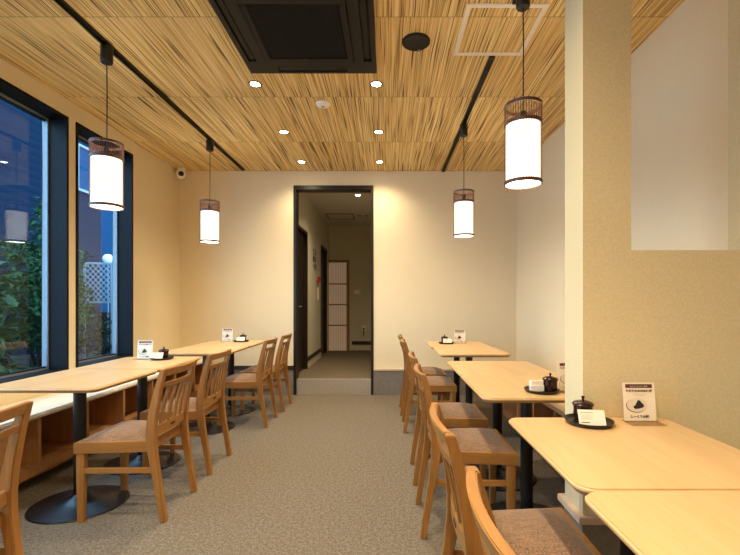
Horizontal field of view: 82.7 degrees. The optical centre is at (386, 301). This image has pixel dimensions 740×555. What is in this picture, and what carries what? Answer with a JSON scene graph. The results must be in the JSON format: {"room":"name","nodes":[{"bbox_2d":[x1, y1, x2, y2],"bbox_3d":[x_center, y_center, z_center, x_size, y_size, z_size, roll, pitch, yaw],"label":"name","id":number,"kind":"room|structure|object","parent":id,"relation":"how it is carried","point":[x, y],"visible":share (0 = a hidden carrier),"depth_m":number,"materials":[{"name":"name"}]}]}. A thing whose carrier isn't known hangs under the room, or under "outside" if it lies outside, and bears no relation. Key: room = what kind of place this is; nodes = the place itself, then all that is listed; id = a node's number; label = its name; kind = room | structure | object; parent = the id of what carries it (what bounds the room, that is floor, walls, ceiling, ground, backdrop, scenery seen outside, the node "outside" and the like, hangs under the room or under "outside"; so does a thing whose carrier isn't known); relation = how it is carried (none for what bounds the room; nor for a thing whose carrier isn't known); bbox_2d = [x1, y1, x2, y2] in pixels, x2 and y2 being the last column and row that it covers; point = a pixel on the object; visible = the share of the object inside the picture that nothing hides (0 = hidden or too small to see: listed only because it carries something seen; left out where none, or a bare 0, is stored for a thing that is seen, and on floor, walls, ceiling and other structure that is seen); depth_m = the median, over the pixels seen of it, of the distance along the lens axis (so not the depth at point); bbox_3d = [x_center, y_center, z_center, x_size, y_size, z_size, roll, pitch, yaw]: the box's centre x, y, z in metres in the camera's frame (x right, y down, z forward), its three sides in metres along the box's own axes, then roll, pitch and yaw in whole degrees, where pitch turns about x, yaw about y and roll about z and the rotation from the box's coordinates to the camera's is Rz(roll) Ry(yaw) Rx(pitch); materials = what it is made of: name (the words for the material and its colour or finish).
{"room":"cafe","nodes":[
{"label":"cafe","id":0,"kind":"room"},
{"bbox_2d":[0,58,179,405],"bbox_3d":[-2.580,-0.230,1.035,0.160,2.700,8.070,0,0,0],"label":"wall","id":1,"kind":"structure","parent":0,"point":[156,185],"depth_m":4.37,"materials":[{"name":"paint"}]},
{"bbox_2d":[0,78,68,383],"bbox_3d":[-2.583,-0.452,1.345,0.183,1.999,3.890,0,0,0],"label":"window","id":2,"kind":"structure","parent":1,"relation":"in","point":[54,124],"depth_m":3.27,"materials":[{"name":"metal"}]},
{"bbox_2d":[76,122,132,367],"bbox_3d":[-2.583,-0.452,3.749,0.183,1.999,0.754,0,0,0],"label":"window","id":3,"kind":"structure","parent":1,"relation":"in","point":[122,221],"depth_m":4.10,"materials":[{"name":"metal"}]},
{"bbox_2d":[0,394,564,554],"bbox_3d":[-0.470,1.145,1.000,4.460,0.050,8.200,0,0,0],"label":"floor","id":4,"kind":"structure","parent":0,"point":[330,474],"depth_m":2.44,"materials":[{"name":"grey carpet"}]},
{"bbox_2d":[0,401,32,554],"bbox_3d":[-1.443,0.732,1.275,0.475,0.777,0.394,0,0,0],"label":"dining chair","id":5,"kind":"object","parent":4,"relation":"on","point":[10,470],"visible":1,"depth_m":1.43,"materials":[{"name":"brown wood"}]},
{"bbox_2d":[0,369,156,524],"bbox_3d":[-1.705,0.770,2.332,0.575,0.700,0.592,0,0,0],"label":"dining table","id":6,"kind":"object","parent":4,"relation":"on","point":[59,508],"visible":0.9,"depth_m":2.28,"materials":[{"name":"brown wood"}]},
{"bbox_2d":[0,358,211,484],"bbox_3d":[-2.300,0.896,2.235,0.400,0.447,5.669,0,0,0],"label":"bench","id":7,"kind":"object","parent":4,"relation":"on","point":[48,444],"visible":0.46,"depth_m":2.95,"materials":[{"name":"brown wood"}]},
{"bbox_2d":[73,360,196,522],"bbox_3d":[-1.343,0.732,2.312,0.475,0.777,0.394,0,0,0],"label":"dining chair","id":8,"kind":"object","parent":4,"relation":"on","point":[149,435],"visible":1,"depth_m":2.16,"materials":[{"name":"brown wood"}]},
{"bbox_2d":[81,420,160,441],"bbox_3d":[-1.395,0.694,2.312,0.340,0.038,0.366,0,0,0],"label":"seat cushion","id":9,"kind":"object","parent":8,"relation":"on","point":[131,430],"depth_m":2.19,"materials":[{"name":"fabric"}]},
{"bbox_2d":[74,357,199,475],"bbox_3d":[-1.705,0.770,2.928,0.575,0.700,0.592,0,0,0],"label":"dining table","id":10,"kind":"object","parent":4,"relation":"on","point":[166,459],"visible":0.59,"depth_m":2.90,"materials":[{"name":"brown wood"}]},
{"bbox_2d":[137,341,152,358],"bbox_3d":[-1.790,0.353,3.080,0.118,0.134,0.070,0,0,0],"label":"menu stand","id":11,"kind":"object","parent":10,"relation":"on","point":[145,348],"visible":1,"depth_m":3.10,"materials":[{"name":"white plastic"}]},
{"bbox_2d":[150,356,173,360],"bbox_3d":[-1.650,0.412,3.080,0.159,0.015,0.159,0,0,0],"label":"serving tray","id":12,"kind":"object","parent":10,"relation":"on","point":[169,357],"visible":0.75,"depth_m":3.02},
{"bbox_2d":[150,352,163,358],"bbox_3d":[-1.677,0.393,3.057,0.086,0.046,0.026,0,0,-8],"label":"tent card","id":13,"kind":"object","parent":12,"relation":"on","point":[153,355],"visible":0.96,"depth_m":3.06,"materials":[{"name":"grey"}]},
{"bbox_2d":[159,347,168,357],"bbox_3d":[-1.655,0.373,3.115,0.071,0.085,0.071,0,0,0],"label":"pot","id":14,"kind":"object","parent":12,"relation":"on","point":[166,351],"visible":0.83,"depth_m":3.10,"materials":[{"name":"brown ceramic"}]},
{"bbox_2d":[140,349,231,474],"bbox_3d":[-1.356,0.732,2.900,0.475,0.777,0.394,0,0,0],"label":"dining chair","id":15,"kind":"object","parent":4,"relation":"on","point":[201,405],"visible":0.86,"depth_m":2.79,"materials":[{"name":"brown wood"}]},
{"bbox_2d":[145,397,196,411],"bbox_3d":[-1.408,0.694,2.900,0.340,0.038,0.366,0,0,0],"label":"seat cushion","id":16,"kind":"object","parent":15,"relation":"on","point":[192,402],"depth_m":2.78,"materials":[{"name":"fabric"}]},
{"bbox_2d":[169,346,247,434],"bbox_3d":[-1.605,0.770,3.730,0.575,0.700,0.592,0,0,0],"label":"dining table","id":17,"kind":"object","parent":4,"relation":"on","point":[212,428],"visible":0.45,"depth_m":3.68,"materials":[{"name":"brown wood"}]},
{"bbox_2d":[192,340,265,415],"bbox_3d":[-1.605,0.770,4.325,0.575,0.700,0.592,0,0,0],"label":"dining table","id":18,"kind":"object","parent":4,"relation":"on","point":[251,343],"visible":0.54,"depth_m":4.29,"materials":[{"name":"brown wood"}]},
{"bbox_2d":[222,329,232,340],"bbox_3d":[-1.710,0.353,4.480,0.118,0.134,0.070,0,0,0],"label":"menu stand","id":19,"kind":"object","parent":18,"relation":"on","point":[227,334],"visible":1,"depth_m":4.50,"materials":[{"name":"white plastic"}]},
{"bbox_3d":[-1.545,0.413,4.450,0.159,0.015,0.159,0,0,0],"label":"serving tray","id":20,"kind":"object","parent":18,"relation":"on","visible":0},
{"bbox_2d":[236,337,244,340],"bbox_3d":[-1.540,0.393,4.422,0.086,0.046,0.026,0,0,0],"label":"tent card","id":21,"kind":"object","parent":20,"relation":"on","point":[238,338],"visible":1,"depth_m":4.42,"materials":[{"name":"grey"}]},
{"bbox_2d":[217,337,277,427],"bbox_3d":[-1.280,0.732,3.910,0.475,0.777,0.394,0,0,0],"label":"dining chair","id":22,"kind":"object","parent":4,"relation":"on","point":[241,380],"visible":0.95,"depth_m":3.78,"materials":[{"name":"brown wood"}]},
{"bbox_2d":[225,373,255,381],"bbox_3d":[-1.332,0.694,3.910,0.340,0.038,0.366,0,0,0],"label":"seat cushion","id":23,"kind":"object","parent":22,"relation":"on","point":[241,377],"depth_m":3.80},
{"bbox_2d":[239,333,291,411],"bbox_3d":[-1.263,0.732,4.455,0.475,0.777,0.394,0,0,0],"label":"dining chair","id":24,"kind":"object","parent":4,"relation":"on","point":[280,366],"visible":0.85,"depth_m":4.30,"materials":[{"name":"brown wood"}]},
{"bbox_2d":[242,365,274,371],"bbox_3d":[-1.315,0.694,4.455,0.340,0.038,0.366,0,0,0],"label":"seat cushion","id":25,"kind":"object","parent":24,"relation":"on","point":[253,368],"depth_m":4.33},
{"bbox_2d":[398,334,445,415],"bbox_3d":[0.346,0.732,4.320,0.475,0.777,0.394,0,0,0],"label":"dining chair","id":26,"kind":"object","parent":4,"relation":"on","point":[429,371],"visible":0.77,"depth_m":4.17,"materials":[{"name":"brown wood"}]},
{"bbox_2d":[421,367,443,373],"bbox_3d":[0.398,0.694,4.320,0.340,0.038,0.366,0,0,0],"label":"seat cushion","id":27,"kind":"object","parent":26,"relation":"on","point":[426,370],"depth_m":4.20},
{"bbox_2d":[400,339,456,432],"bbox_3d":[0.356,0.732,3.770,0.475,0.777,0.394,0,0,0],"label":"dining chair","id":28,"kind":"object","parent":4,"relation":"on","point":[439,385],"visible":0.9,"depth_m":3.59,"materials":[{"name":"brown wood"}]},
{"bbox_2d":[415,376,453,384],"bbox_3d":[0.408,0.694,3.770,0.340,0.038,0.366,0,0,0],"label":"seat cushion","id":29,"kind":"object","parent":28,"relation":"on","point":[432,380],"depth_m":3.66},
{"bbox_2d":[408,351,487,484],"bbox_3d":[0.376,0.732,2.745,0.475,0.777,0.394,0,0,0],"label":"dining chair","id":30,"kind":"object","parent":4,"relation":"on","point":[455,414],"visible":0.7,"depth_m":2.59,"materials":[{"name":"brown wood"}]},
{"bbox_2d":[439,402,483,417],"bbox_3d":[0.428,0.694,2.745,0.340,0.038,0.366,0,0,0],"label":"seat cushion","id":31,"kind":"object","parent":30,"relation":"on","point":[449,409],"depth_m":2.65,"materials":[{"name":"fabric"}]},
{"bbox_2d":[426,341,490,401],"bbox_3d":[0.702,0.770,4.225,0.575,0.700,0.592,0,0,0],"label":"dining table","id":32,"kind":"object","parent":4,"relation":"on","point":[431,344],"visible":0.34,"depth_m":4.20,"materials":[{"name":"brown wood"}]},
{"bbox_2d":[454,330,464,342],"bbox_3d":[0.745,0.353,4.280,0.118,0.134,0.070,0,0,0],"label":"menu stand","id":33,"kind":"object","parent":32,"relation":"on","point":[459,335],"visible":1,"depth_m":4.30,"materials":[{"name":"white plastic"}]},
{"bbox_3d":[0.598,0.413,4.240,0.159,0.015,0.159,0,0,0],"label":"serving tray","id":34,"kind":"object","parent":32,"relation":"on","visible":0},
{"bbox_2d":[443,339,451,342],"bbox_3d":[0.605,0.393,4.212,0.086,0.046,0.026,0,0,0],"label":"tent card","id":35,"kind":"object","parent":34,"relation":"on","point":[444,340],"visible":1,"depth_m":4.21,"materials":[{"name":"grey"}]},
{"bbox_2d":[414,364,517,538],"bbox_3d":[0.376,0.732,2.165,0.475,0.777,0.394,0,0,0],"label":"dining chair","id":36,"kind":"object","parent":4,"relation":"on","point":[476,445],"visible":0.9,"depth_m":1.99,"materials":[{"name":"brown wood"}]},
{"bbox_2d":[448,428,510,451],"bbox_3d":[0.428,0.694,2.165,0.340,0.038,0.366,0,0,0],"label":"seat cushion","id":37,"kind":"object","parent":36,"relation":"on","point":[468,439],"depth_m":2.08,"materials":[{"name":"fabric"}]},
{"bbox_2d":[433,347,510,428],"bbox_3d":[0.715,0.770,3.660,0.575,0.700,0.592,0,0,0],"label":"dining table","id":38,"kind":"object","parent":4,"relation":"on","point":[468,353],"visible":0.45,"depth_m":3.63,"materials":[{"name":"brown wood"}]},
{"bbox_2d":[465,466,515,554],"bbox_3d":[0.380,0.732,0.700,0.475,0.777,0.394,0,0,0],"label":"dining chair","id":39,"kind":"object","parent":4,"relation":"on","point":[492,542],"visible":1,"depth_m":0.70,"materials":[{"name":"brown wood"}]},
{"bbox_2d":[447,361,557,491],"bbox_3d":[0.710,0.770,2.700,0.575,0.700,0.592,0,0,0],"label":"dining table","id":40,"kind":"object","parent":4,"relation":"on","point":[461,368],"visible":0.52,"depth_m":2.67,"materials":[{"name":"brown wood"}]},
{"bbox_2d":[461,375,564,509],"bbox_3d":[0.708,0.770,2.130,0.575,0.700,0.592,0,0,0],"label":"dining table","id":41,"kind":"object","parent":4,"relation":"on","point":[490,388],"visible":0.34,"depth_m":2.10,"materials":[{"name":"brown wood"}]},
{"bbox_2d":[524,386,559,394],"bbox_3d":[0.723,0.412,1.965,0.159,0.015,0.159,0,0,0],"label":"serving tray","id":42,"kind":"object","parent":41,"relation":"on","point":[526,388],"visible":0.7,"depth_m":1.91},
{"bbox_2d":[529,380,543,391],"bbox_3d":[0.700,0.392,1.966,0.060,0.048,0.038,0,0,0],"label":"card holder","id":43,"kind":"object","parent":42,"relation":"on","point":[534,385],"visible":0.96,"depth_m":1.95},
{"bbox_2d":[542,373,557,391],"bbox_3d":[0.764,0.373,1.965,0.071,0.085,0.071,0,0,0],"label":"pot","id":44,"kind":"object","parent":42,"relation":"on","point":[550,382],"visible":0.98,"depth_m":1.94,"materials":[{"name":"brown ceramic"}]},
{"bbox_2d":[558,362,564,389],"bbox_3d":[0.868,0.353,1.965,0.118,0.134,0.070,0,0,0],"label":"menu stand","id":45,"kind":"object","parent":41,"relation":"on","point":[561,365],"visible":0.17,"depth_m":1.99,"materials":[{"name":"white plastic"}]},
{"bbox_2d":[429,402,600,554],"bbox_3d":[0.368,0.732,1.262,0.475,0.777,0.394,0,0,0],"label":"dining chair","id":46,"kind":"object","parent":4,"relation":"on","point":[536,531],"visible":0.93,"depth_m":1.22,"materials":[{"name":"brown wood"}]},
{"bbox_2d":[492,509,595,554],"bbox_3d":[0.420,0.694,1.262,0.340,0.038,0.366,0,0,0],"label":"seat cushion","id":47,"kind":"object","parent":46,"relation":"on","point":[526,531],"depth_m":1.24,"materials":[{"name":"fabric"}]},
{"bbox_2d":[503,403,564,419],"bbox_3d":[1.313,0.896,2.798,0.493,0.447,2.204,0,0,0],"label":"bench","id":48,"kind":"object","parent":4,"relation":"on","point":[510,410],"visible":0.12,"depth_m":3.08,"materials":[{"name":"brown wood"}]},
{"bbox_2d":[509,418,739,554],"bbox_3d":[0.720,0.770,1.236,0.575,0.700,0.592,0,0,0],"label":"dining table","id":49,"kind":"object","parent":4,"relation":"on","point":[661,454],"visible":0.88,"depth_m":1.14,"materials":[{"name":"brown wood"}]},
{"bbox_2d":[564,413,614,428],"bbox_3d":[0.697,0.412,1.452,0.159,0.015,0.159,0,0,0],"label":"serving tray","id":50,"kind":"object","parent":49,"relation":"on","point":[569,418],"visible":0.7,"depth_m":1.42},
{"bbox_2d":[572,396,593,419],"bbox_3d":[0.694,0.373,1.487,0.071,0.085,0.071,0,0,0],"label":"pot","id":51,"kind":"object","parent":50,"relation":"on","point":[582,404],"visible":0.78,"depth_m":1.47,"materials":[{"name":"brown ceramic"}]},
{"bbox_2d":[577,409,605,425],"bbox_3d":[0.696,0.393,1.427,0.086,0.046,0.026,0,0,8],"label":"tent card","id":52,"kind":"object","parent":50,"relation":"on","point":[587,417],"visible":0.94,"depth_m":1.43,"materials":[{"name":"grey"}]},
{"bbox_2d":[622,383,656,420],"bbox_3d":[0.890,0.353,1.455,0.118,0.134,0.070,0,0,0],"label":"menu stand","id":53,"kind":"object","parent":49,"relation":"on","point":[638,398],"visible":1,"depth_m":1.48,"materials":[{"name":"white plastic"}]},
{"bbox_2d":[585,491,739,554],"bbox_3d":[0.712,0.770,0.640,0.575,0.700,0.592,0,0,0],"label":"dining table","id":54,"kind":"object","parent":4,"relation":"on","point":[646,522],"visible":1,"depth_m":0.81,"materials":[{"name":"brown wood"}]},
{"bbox_2d":[299,193,328,355],"bbox_3d":[-1.180,-0.270,6.675,0.100,2.420,2.970,0,0,0],"label":"wall","id":55,"kind":"structure","parent":0,"point":[311,221],"depth_m":6.55,"materials":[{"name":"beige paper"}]},
{"bbox_2d":[299,225,307,371],"bbox_3d":[-1.169,-0.020,5.605,0.121,1.920,0.650,0,0,0],"label":"door","id":56,"kind":"structure","parent":55,"relation":"in","point":[303,235],"depth_m":5.88,"materials":[{"name":"wood"}]},
{"bbox_2d":[308,352,320,367],"bbox_3d":[-1.126,0.890,6.545,0.008,0.100,1.230,0,0,0],"label":"baseboard","id":57,"kind":"structure","parent":55,"relation":"attached to","point":[313,360],"depth_m":6.50,"materials":[{"name":"beige wood"}]},
{"bbox_2d":[313,248,315,269],"bbox_3d":[-1.127,-0.663,6.539,0.001,0.332,0.315,0,0,0],"label":"wall sign","id":58,"kind":"object","parent":55,"relation":"attached to","point":[314,257],"visible":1,"depth_m":6.53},
{"bbox_2d":[308,348,321,360],"bbox_3d":[-1.123,0.810,6.545,0.014,0.060,1.230,0,0,0],"label":"trim","id":59,"kind":"structure","parent":55,"relation":"attached to","point":[318,351],"depth_m":6.46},
{"bbox_2d":[317,277,320,299],"bbox_3d":[-1.100,-0.227,6.765,0.047,0.374,0.105,0,0,18],"label":"flower vase","id":60,"kind":"object","parent":55,"relation":"attached to","point":[319,279],"visible":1,"depth_m":6.75,"materials":[{"name":"beige paper"}]},
{"bbox_2d":[321,245,326,356],"bbox_3d":[-1.169,-0.020,7.500,0.121,1.920,0.680,0,0,0],"label":"door","id":61,"kind":"structure","parent":55,"relation":"in","point":[323,249],"depth_m":7.74,"materials":[{"name":"wood"}]},
{"bbox_2d":[298,350,370,378],"bbox_3d":[-0.440,1.030,6.680,1.580,0.180,3.160,0,0,0],"label":"floor","id":62,"kind":"structure","parent":0,"point":[351,364],"depth_m":6.12,"materials":[{"name":"carpet"}]},
{"bbox_2d":[304,193,370,225],"bbox_3d":[-0.440,-1.510,6.725,1.580,0.060,3.070,0,0,0],"label":"ceiling","id":63,"kind":"structure","parent":0,"point":[324,203],"depth_m":6.51,"materials":[{"name":"paint"}]},
{"bbox_2d":[325,213,354,218],"bbox_3d":[-0.800,-1.475,7.250,0.460,0.010,0.460,0,0,0],"label":"ceiling hatch","id":64,"kind":"object","parent":63,"relation":"attached to","point":[329,215],"visible":1,"depth_m":7.17,"materials":[{"name":"paint"}]},
{"bbox_2d":[0,0,684,170],"bbox_3d":[-0.470,-1.620,1.045,4.460,0.080,8.290,0,0,0],"label":"ceiling","id":65,"kind":"structure","parent":0,"point":[182,47],"depth_m":3.06,"materials":[{"name":"brown wood"}]},
{"bbox_2d":[54,0,244,170],"bbox_3d":[-1.708,-1.569,2.590,0.036,0.021,4.804,0,0,0],"label":"track","id":66,"kind":"object","parent":65,"relation":"attached to","point":[61,3],"visible":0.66,"depth_m":2.85,"materials":[{"name":"metal"}]},
{"bbox_2d":[88,43,123,210],"bbox_3d":[-1.708,-1.067,2.560,0.182,0.985,0.182,0,0,0],"label":"pendant lamp","id":67,"kind":"object","parent":66,"relation":"hanging from","point":[106,169],"visible":1,"depth_m":2.50,"materials":[{"name":"white"}]},
{"bbox_2d":[91,205,121,209],"bbox_3d":[-1.708,-0.582,2.560,0.162,0.004,0.162,0,0,19],"label":"diffuser","id":68,"kind":"object","parent":67,"relation":"attached to","point":[101,207],"depth_m":2.58,"materials":[{"name":"white"}]},
{"bbox_2d":[200,139,219,243],"bbox_3d":[-1.708,-1.067,4.050,0.182,0.985,0.182,0,0,0],"label":"pendant lamp","id":69,"kind":"object","parent":66,"relation":"hanging from","point":[209,216],"visible":1,"depth_m":3.99,"materials":[{"name":"white"}]},
{"bbox_2d":[176,167,185,178],"bbox_3d":[-2.430,-1.518,4.946,0.110,0.125,0.124,0,0,0],"label":"security camera","id":70,"kind":"object","parent":65,"relation":"attached to","point":[180,173],"visible":1,"depth_m":4.92,"materials":[{"name":"white plastic"}]},
{"bbox_2d":[248,81,261,87],"bbox_3d":[-0.955,-1.578,3.045,0.098,0.004,0.098,0,0,0],"label":"recessed light","id":71,"kind":"object","parent":65,"relation":"in","point":[255,84],"visible":1,"depth_m":3.04,"materials":[{"name":"white"}]},
{"bbox_2d":[278,130,288,133],"bbox_3d":[-0.958,-1.578,3.900,0.098,0.004,0.098,0,0,0],"label":"recessed light","id":72,"kind":"object","parent":65,"relation":"in","point":[279,131],"visible":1,"depth_m":3.89,"materials":[{"name":"white"}]},
{"bbox_2d":[208,0,376,72],"bbox_3d":[-0.495,-1.562,2.424,0.850,0.036,0.850,0,0,0],"label":"air conditioner","id":73,"kind":"object","parent":65,"relation":"attached to","point":[270,36],"visible":1,"depth_m":2.43,"materials":[{"name":"brown plastic"}]},
{"bbox_2d":[236,0,353,61],"bbox_3d":[-0.495,-1.549,2.424,0.566,0.010,0.560,0,0,0],"label":"grille","id":74,"kind":"object","parent":73,"relation":"attached to","point":[279,30],"depth_m":2.39,"materials":[{"name":"brown plastic"}]},
{"bbox_2d":[316,100,329,107],"bbox_3d":[-0.510,-1.567,3.350,0.116,0.026,0.116,0,0,0],"label":"smoke detector","id":75,"kind":"object","parent":65,"relation":"attached to","point":[321,104],"visible":1,"depth_m":3.33,"materials":[{"name":"white plastic"}]},
{"bbox_2d":[370,81,382,87],"bbox_3d":[-0.078,-1.578,3.045,0.098,0.004,0.098,0,0,0],"label":"recessed light","id":76,"kind":"object","parent":65,"relation":"in","point":[375,84],"visible":1,"depth_m":3.04,"materials":[{"name":"white"}]},
{"bbox_2d":[373,130,383,133],"bbox_3d":[-0.078,-1.578,3.900,0.098,0.004,0.098,0,0,0],"label":"recessed light","id":77,"kind":"object","parent":65,"relation":"in","point":[374,131],"visible":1,"depth_m":3.89,"materials":[{"name":"white"}]},
{"bbox_2d":[402,32,429,51],"bbox_3d":[0.176,-1.571,2.547,0.172,0.018,0.172,0,0,0],"label":"ceiling speaker","id":78,"kind":"object","parent":65,"relation":"attached to","point":[417,41],"visible":1,"depth_m":2.53,"materials":[{"name":"metal"}]},
{"bbox_2d":[442,56,494,171],"bbox_3d":[0.674,-1.569,3.865,0.036,0.021,2.354,0,0,0],"label":"track","id":79,"kind":"object","parent":65,"relation":"attached to","point":[490,60],"visible":0.88,"depth_m":3.27,"materials":[{"name":"metal"}]},
{"bbox_2d":[453,123,473,237],"bbox_3d":[0.674,-1.067,3.686,0.182,0.985,0.182,0,0,0],"label":"pendant lamp","id":80,"kind":"object","parent":79,"relation":"hanging from","point":[463,208],"visible":1,"depth_m":3.62,"materials":[{"name":"white"}]},
{"bbox_2d":[455,235,471,236],"bbox_3d":[0.674,-0.582,3.686,0.162,0.004,0.162,0,0,-19],"label":"diffuser","id":81,"kind":"object","parent":80,"relation":"attached to","point":[455,235],"depth_m":3.69,"materials":[{"name":"white"}]},
{"bbox_2d":[454,3,548,55],"bbox_3d":[0.642,-1.577,2.453,0.434,0.006,0.462,0,0,0],"label":"access panel","id":82,"kind":"object","parent":65,"relation":"attached to","point":[544,6],"visible":1,"depth_m":2.39,"materials":[{"name":"wood"}]},
{"bbox_2d":[180,171,515,389],"bbox_3d":[-0.510,-0.230,5.130,4.380,2.700,0.120,0,0,0],"label":"wall","id":83,"kind":"structure","parent":0,"point":[430,283],"depth_m":5.07,"materials":[{"name":"paint"}]},
{"bbox_2d":[213,370,292,394],"bbox_3d":[-1.614,0.968,5.064,0.972,0.305,0.012,0,0,0],"label":"baseboard","id":84,"kind":"structure","parent":83,"relation":"attached to","point":[290,372],"depth_m":5.06,"materials":[{"name":"grey stone"}]},
{"bbox_2d":[214,366,292,369],"bbox_3d":[-1.614,0.791,5.060,0.972,0.047,0.020,0,0,0],"label":"trim","id":85,"kind":"structure","parent":83,"relation":"attached to","point":[235,367],"depth_m":5.05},
{"bbox_2d":[293,185,373,394],"bbox_3d":[-0.644,-0.143,5.131,0.965,2.526,0.147,0,0,0],"label":"trim","id":86,"kind":"structure","parent":83,"relation":"attached to","point":[297,189],"depth_m":5.06,"materials":[{"name":"wood"}]},
{"bbox_2d":[297,379,370,394],"bbox_3d":[-0.644,1.028,5.106,0.899,0.184,0.048,0,0,0],"label":"step","id":87,"kind":"structure","parent":83,"relation":"attached to","point":[304,386],"depth_m":5.08,"materials":[{"name":"beige carpet"}]},
{"bbox_2d":[374,368,453,370],"bbox_3d":[0.700,0.814,5.059,1.721,0.023,0.022,0,0,0],"label":"trim","id":88,"kind":"structure","parent":83,"relation":"attached to","point":[375,369],"depth_m":5.05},
{"bbox_2d":[374,371,476,394],"bbox_3d":[0.700,0.973,5.064,1.721,0.295,0.012,0,0,0],"label":"baseboard","id":89,"kind":"structure","parent":83,"relation":"attached to","point":[385,382],"depth_m":5.06,"materials":[{"name":"grey stone"}]},
{"bbox_2d":[329,226,370,349],"bbox_3d":[-0.440,-0.270,8.210,1.580,2.420,0.100,0,0,0],"label":"wall","id":90,"kind":"structure","parent":0,"point":[352,243],"depth_m":8.16,"materials":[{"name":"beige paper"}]},
{"bbox_2d":[329,260,349,350],"bbox_3d":[-0.926,0.065,8.140,0.397,1.750,0.040,0,0,0],"label":"door","id":91,"kind":"structure","parent":90,"relation":"in","point":[339,270],"depth_m":8.14,"materials":[{"name":"brown wood"}]},
{"bbox_2d":[352,341,370,344],"bbox_3d":[-0.215,0.792,8.153,0.930,0.065,0.014,0,0,0],"label":"trim","id":92,"kind":"structure","parent":90,"relation":"attached to","point":[353,342],"depth_m":8.15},
{"bbox_2d":[516,0,727,373],"bbox_3d":[1.620,-0.230,1.035,0.120,2.700,8.070,0,0,0],"label":"wall","id":93,"kind":"structure","parent":0,"point":[679,73],"depth_m":2.40,"materials":[{"name":"paint"}]},
{"bbox_2d":[564,0,739,554],"bbox_3d":[1.136,-0.230,1.613,0.848,2.700,0.163,0,0,0],"label":"wall","id":94,"kind":"structure","parent":0,"point":[667,319],"depth_m":1.53,"materials":[{"name":"paint"}]},
{"bbox_2d":[558,493,605,524],"bbox_3d":[1.127,0.791,1.613,0.866,0.027,0.199,0,0,0],"label":"trim","id":95,"kind":"structure","parent":94,"relation":"on","point":[582,519],"depth_m":1.54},
{"bbox_3d":[0.674,-1.569,1.245,0.036,0.021,1.914,0,0,0],"label":"track","id":96,"kind":"object","parent":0,"visible":0},
{"bbox_2d":[504,0,542,189],"bbox_3d":[0.674,-1.069,2.080,0.182,0.980,0.182,0,0,0],"label":"pendant lamp","id":97,"kind":"object","parent":96,"relation":"hanging from","point":[522,132],"visible":1,"depth_m":2.01,"materials":[{"name":"white"}]},
{"bbox_2d":[506,180,539,187],"bbox_3d":[0.674,-0.587,2.080,0.162,0.004,0.162,0,0,-19],"label":"diffuser","id":98,"kind":"object","parent":97,"relation":"attached to","point":[509,183],"depth_m":2.07,"materials":[{"name":"white"}]},
{"label":"outside","id":99,"kind":"structure","parent":0,"visible":0},
{"bbox_2d":[79,351,103,358],"bbox_3d":[-9.350,1.180,7.500,13.300,0.120,21.000,0,0,0],"label":"ground","id":100,"kind":"structure","parent":99,"point":[89,354],"depth_m":8.79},
{"bbox_2d":[0,318,23,366],"bbox_3d":[-5.297,0.595,5.357,1.016,1.077,1.007,0,0,-34],"label":"shrub","id":101,"kind":"object","parent":100,"relation":"on","point":[5,360],"visible":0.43,"depth_m":5.58,"materials":[{"name":"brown plant"}]},
{"bbox_2d":[0,261,36,373],"bbox_3d":[-4.550,0.255,4.716,0.981,1.783,0.897,0,0,0],"label":"shrub","id":102,"kind":"object","parent":100,"relation":"on","point":[9,302],"visible":0.96,"depth_m":4.90,"materials":[{"name":"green plant"}]},
{"bbox_2d":[5,363,35,372],"bbox_3d":[-4.751,0.954,5.167,0.772,0.404,0.878,0,0,-27],"label":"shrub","id":103,"kind":"object","parent":100,"relation":"on","point":[11,367],"visible":0.12,"depth_m":5.30,"materials":[{"name":"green plant"}]},
{"bbox_2d":[4,354,40,368],"bbox_3d":[-5.720,0.985,6.620,0.360,0.270,0.360,0,0,-10],"label":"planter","id":104,"kind":"object","parent":100,"relation":"on","point":[27,361],"visible":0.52,"depth_m":6.48,"materials":[{"name":"grey concrete"}]},
{"bbox_2d":[0,197,95,367],"bbox_3d":[-4.962,-0.187,5.991,1.385,2.622,1.541,0,0,0],"label":"shrub","id":105,"kind":"object","parent":100,"relation":"on","point":[32,280],"visible":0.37,"depth_m":5.78,"materials":[{"name":"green plant"}]},
{"bbox_2d":[0,99,100,365],"bbox_3d":[-9.100,-1.855,7.750,5.600,5.950,4.500,0,0,0],"label":"outdoor view","id":106,"kind":"structure","parent":100,"relation":"on","point":[20,132],"depth_m":7.69,"materials":[{"name":"grey stone"}]},
{"bbox_2d":[23,267,98,355],"bbox_3d":[-5.392,-0.004,7.030,0.945,2.253,1.312,0,0,0],"label":"shrub","id":107,"kind":"object","parent":100,"relation":"on","point":[81,341],"visible":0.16,"depth_m":7.29,"materials":[{"name":"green plant"}]},
{"bbox_2d":[79,309,111,356],"bbox_3d":[-5.093,0.607,7.768,1.097,1.037,1.333,0,0,-19],"label":"shrub","id":108,"kind":"object","parent":100,"relation":"on","point":[102,330],"visible":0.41,"depth_m":7.50,"materials":[{"name":"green plant"}]},
{"bbox_2d":[83,262,111,358],"bbox_3d":[-5.100,0.210,7.420,0.440,1.820,0.024,0,0,-20],"label":"lattice screen","id":109,"kind":"object","parent":100,"relation":"on","point":[88,263],"visible":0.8,"depth_m":7.42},
{"bbox_2d":[98,312,110,353],"bbox_3d":[-4.900,0.670,9.075,2.600,0.900,0.150,0,0,0],"label":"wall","id":110,"kind":"structure","parent":100,"relation":"on","point":[104,314],"depth_m":9.00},
{"bbox_2d":[101,210,111,311],"bbox_3d":[-10.150,-2.705,14.200,4.500,7.650,8.400,0,0,0],"label":"sky","id":111,"kind":"structure","parent":100,"relation":"on","point":[106,216],"depth_m":12.24,"materials":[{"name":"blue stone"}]},
{"bbox_2d":[102,254,111,353],"bbox_3d":[-5.250,0.110,7.900,0.180,2.020,0.180,0,0,0],"label":"garden lamp","id":112,"kind":"object","parent":100,"relation":"on","point":[107,258],"visible":0.74,"depth_m":7.89,"materials":[{"name":"metal"}]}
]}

